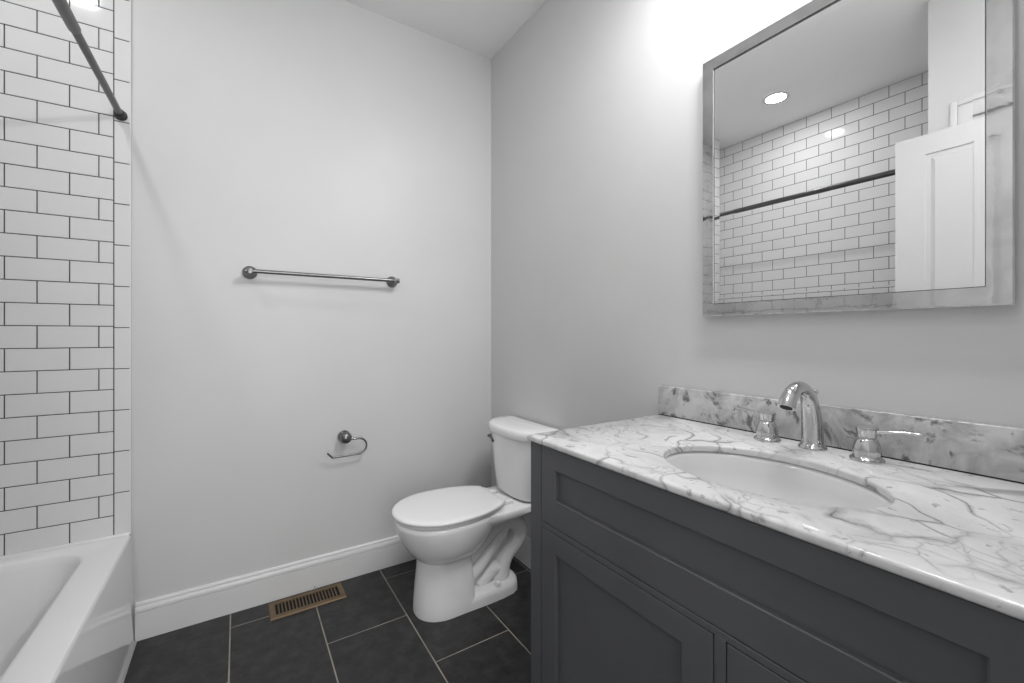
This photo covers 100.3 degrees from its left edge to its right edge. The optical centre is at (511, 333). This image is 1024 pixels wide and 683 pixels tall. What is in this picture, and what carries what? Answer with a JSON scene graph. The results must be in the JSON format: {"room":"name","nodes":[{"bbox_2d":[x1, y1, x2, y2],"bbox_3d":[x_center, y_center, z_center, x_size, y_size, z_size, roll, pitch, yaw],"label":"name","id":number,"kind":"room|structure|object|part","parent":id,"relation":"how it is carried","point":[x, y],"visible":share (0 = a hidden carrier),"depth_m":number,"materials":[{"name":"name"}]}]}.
{"room":"bathroom","nodes":[
{"label":"bathroom","id":0,"kind":"room"},
{"bbox_2d":[0,0,490,639],"bbox_3d":[-1.116,-0.210,1.868,2.510,2.735,0.110,0,0,-33],"label":"wall","id":1,"kind":"structure","parent":0,"point":[333,137],"depth_m":1.79,"materials":[{"name":"white paint"}]},
{"bbox_2d":[52,0,127,120],"bbox_3d":[-1.053,-0.811,0.963,0.039,0.039,1.482,0,0,-33],"label":"shower curtain rod","id":2,"kind":"object","parent":1,"relation":"attached to","point":[63,8],"visible":1,"depth_m":1.21,"materials":[{"name":"metal"}]},
{"bbox_2d":[135,535,415,640],"bbox_3d":[-0.768,1.087,2.029,1.551,0.140,0.016,0,0,-33],"label":"baseboard","id":3,"kind":"structure","parent":1,"relation":"attached to","point":[163,614],"depth_m":1.82,"materials":[{"name":"white paint"}]},
{"bbox_2d":[242,266,399,287],"bbox_3d":[-0.840,-0.261,1.949,0.664,0.056,0.072,0,0,-33],"label":"towel bar","id":4,"kind":"object","parent":1,"relation":"attached to","point":[249,272],"visible":1,"depth_m":1.89,"materials":[{"name":"silver metal"}]},
{"bbox_3d":[-1.095,-0.261,1.785,0.056,0.056,0.072,0,0,-33],"label":"post","id":5,"kind":"part","parent":4,"relation":"part of","materials":[{"name":"silver metal"}]},
{"bbox_3d":[-0.584,-0.261,2.113,0.056,0.056,0.072,0,0,-33],"label":"post","id":6,"kind":"part","parent":4,"relation":"part of","materials":[{"name":"silver metal"}]},
{"bbox_2d":[327,430,366,458],"bbox_3d":[-0.771,0.512,1.996,0.180,0.116,0.068,0,0,-33],"label":"toilet paper holder","id":7,"kind":"object","parent":1,"relation":"attached to","point":[344,436],"visible":1,"depth_m":1.98,"materials":[{"name":"silver metal"}]},
{"bbox_3d":[-0.778,0.482,1.991,0.055,0.055,0.068,0,0,-33],"label":"post","id":8,"kind":"part","parent":7,"relation":"part of","materials":[{"name":"silver metal"}]},
{"bbox_2d":[124,557,530,682],"bbox_3d":[-0.071,1.187,0.240,2.510,0.060,3.980,0,0,-33],"label":"floor","id":9,"kind":"structure","parent":0,"point":[373,634],"depth_m":1.59,"materials":[{"name":"tile"}]},
{"bbox_2d":[0,532,136,682],"bbox_3d":[-1.335,0.950,0.789,0.756,0.415,1.476,0,0,-33],"label":"bathtub","id":10,"kind":"object","parent":9,"relation":"on","point":[67,610],"visible":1,"depth_m":1.36,"materials":[{"name":"white ceramic"}]},
{"bbox_2d":[268,582,346,621],"bbox_3d":[-0.886,1.149,1.855,0.294,0.016,0.140,0,0,-33],"label":"floor vent","id":11,"kind":"object","parent":9,"relation":"in","point":[289,606],"visible":1,"depth_m":1.84,"materials":[{"name":"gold metal"}]},
{"bbox_2d":[392,415,558,621],"bbox_3d":[-0.187,0.791,1.900,0.685,0.731,0.436,0,0,-33],"label":"toilet","id":12,"kind":"object","parent":9,"relation":"on","point":[464,541],"visible":0.97,"depth_m":1.81,"materials":[{"name":"white ceramic"}]},
{"bbox_3d":[-0.283,0.733,1.839,0.458,0.020,0.370,0,0,-33],"label":"seat lid","id":13,"kind":"part","parent":12,"relation":"part of","materials":[{"name":"white plastic"}]},
{"bbox_3d":[-0.276,0.753,1.843,0.445,0.016,0.344,0,0,-33],"label":"seat","id":14,"kind":"part","parent":12,"relation":"part of","materials":[{"name":"white plastic"}]},
{"bbox_3d":[0.028,0.610,2.038,0.173,0.286,0.412,0,0,-33],"label":"tank","id":15,"kind":"part","parent":12,"relation":"part of","materials":[{"name":"white ceramic"}]},
{"bbox_3d":[0.022,0.451,2.034,0.186,0.050,0.436,0,0,-33],"label":"tank lid","id":16,"kind":"part","parent":12,"relation":"part of","materials":[{"name":"white ceramic"}]},
{"bbox_2d":[531,441,1023,682],"bbox_3d":[0.539,0.724,0.915,0.546,0.866,0.955,0,0,-33],"label":"vanity cabinet","id":17,"kind":"object","parent":9,"relation":"on","point":[633,580],"visible":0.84,"depth_m":0.73,"materials":[{"name":"grey paint"}]},
{"bbox_3d":[0.217,0.774,0.930,0.020,0.532,0.484,0,0,-33],"label":"door","id":18,"kind":"part","parent":17,"relation":"part of","materials":[{"name":"grey paint"}]},
{"bbox_3d":[0.455,0.774,0.559,0.020,0.532,0.348,0,0,-33],"label":"door","id":19,"kind":"part","parent":17,"relation":"part of","materials":[{"name":"grey paint"}]},
{"bbox_2d":[527,414,1023,620],"bbox_3d":[0.536,0.282,0.911,0.559,0.016,0.963,0,0,-33],"label":"countertop","id":20,"kind":"structure","parent":17,"relation":"on","point":[958,534],"depth_m":0.68,"materials":[{"name":"white stone"}]},
{"bbox_2d":[665,451,891,507],"bbox_3d":[0.505,0.365,0.866,0.368,0.150,0.476,0,0,-33],"label":"sink","id":21,"kind":"object","parent":20,"relation":"in","point":[751,474],"visible":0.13,"depth_m":0.97,"materials":[{"name":"white ceramic"}]},
{"bbox_2d":[734,381,925,464],"bbox_3d":[0.679,0.192,0.991,0.179,0.165,0.393,0,0,-33],"label":"faucet","id":22,"kind":"object","parent":20,"relation":"on","point":[866,448],"visible":1,"depth_m":1.00,"materials":[{"name":"silver metal"}]},
{"bbox_3d":[0.635,0.208,1.147,0.016,0.018,0.084,0,0,-28],"label":"lever","id":23,"kind":"part","parent":22,"relation":"part of","materials":[{"name":"silver metal"}]},
{"bbox_3d":[0.659,0.235,1.103,0.062,0.078,0.062,0,0,-33],"label":"handle","id":24,"kind":"part","parent":22,"relation":"part of","materials":[{"name":"silver metal"}]},
{"bbox_3d":[0.673,0.192,0.994,0.173,0.165,0.059,0,0,-33],"label":"spout","id":25,"kind":"part","parent":22,"relation":"part of","materials":[{"name":"silver metal"}]},
{"bbox_3d":[0.768,0.235,0.924,0.062,0.078,0.062,0,0,-33],"label":"handle","id":26,"kind":"part","parent":22,"relation":"part of","materials":[{"name":"silver metal"}]},
{"bbox_3d":[0.799,0.208,0.884,0.016,0.018,0.084,0,0,-38],"label":"lever","id":27,"kind":"part","parent":22,"relation":"part of","materials":[{"name":"silver metal"}]},
{"bbox_2d":[344,0,545,58],"bbox_3d":[-0.071,-1.628,0.240,2.510,0.100,3.980,0,0,-33],"label":"ceiling","id":28,"kind":"structure","parent":0,"point":[481,27],"depth_m":2.12,"materials":[{"name":"white paint"}]},
{"bbox_2d":[491,0,1023,537],"bbox_3d":[0.970,-0.210,0.848,0.100,2.735,3.880,0,0,-33],"label":"wall","id":29,"kind":"structure","parent":0,"point":[597,105],"depth_m":1.54,"materials":[{"name":"white paint"}]},
{"bbox_2d":[514,536,530,568],"bbox_3d":[0.198,1.087,1.945,0.016,0.140,1.170,0,0,-33],"label":"baseboard","id":30,"kind":"structure","parent":29,"relation":"attached to","point":[523,554],"depth_m":2.13,"materials":[{"name":"white paint"}]},
{"bbox_2d":[659,385,1023,483],"bbox_3d":[0.765,0.224,1.056,0.019,0.100,0.959,0,0,-33],"label":"backsplash","id":31,"kind":"structure","parent":29,"relation":"attached to","point":[980,449],"depth_m":0.93,"materials":[{"name":"grey stone"}]},
{"bbox_2d":[703,0,1015,315],"bbox_3d":[0.763,-0.442,1.054,0.026,0.775,0.626,0,0,-33],"label":"wall mirror","id":32,"kind":"object","parent":29,"relation":"attached to","point":[859,155],"visible":1,"depth_m":0.98,"materials":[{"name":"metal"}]}
]}

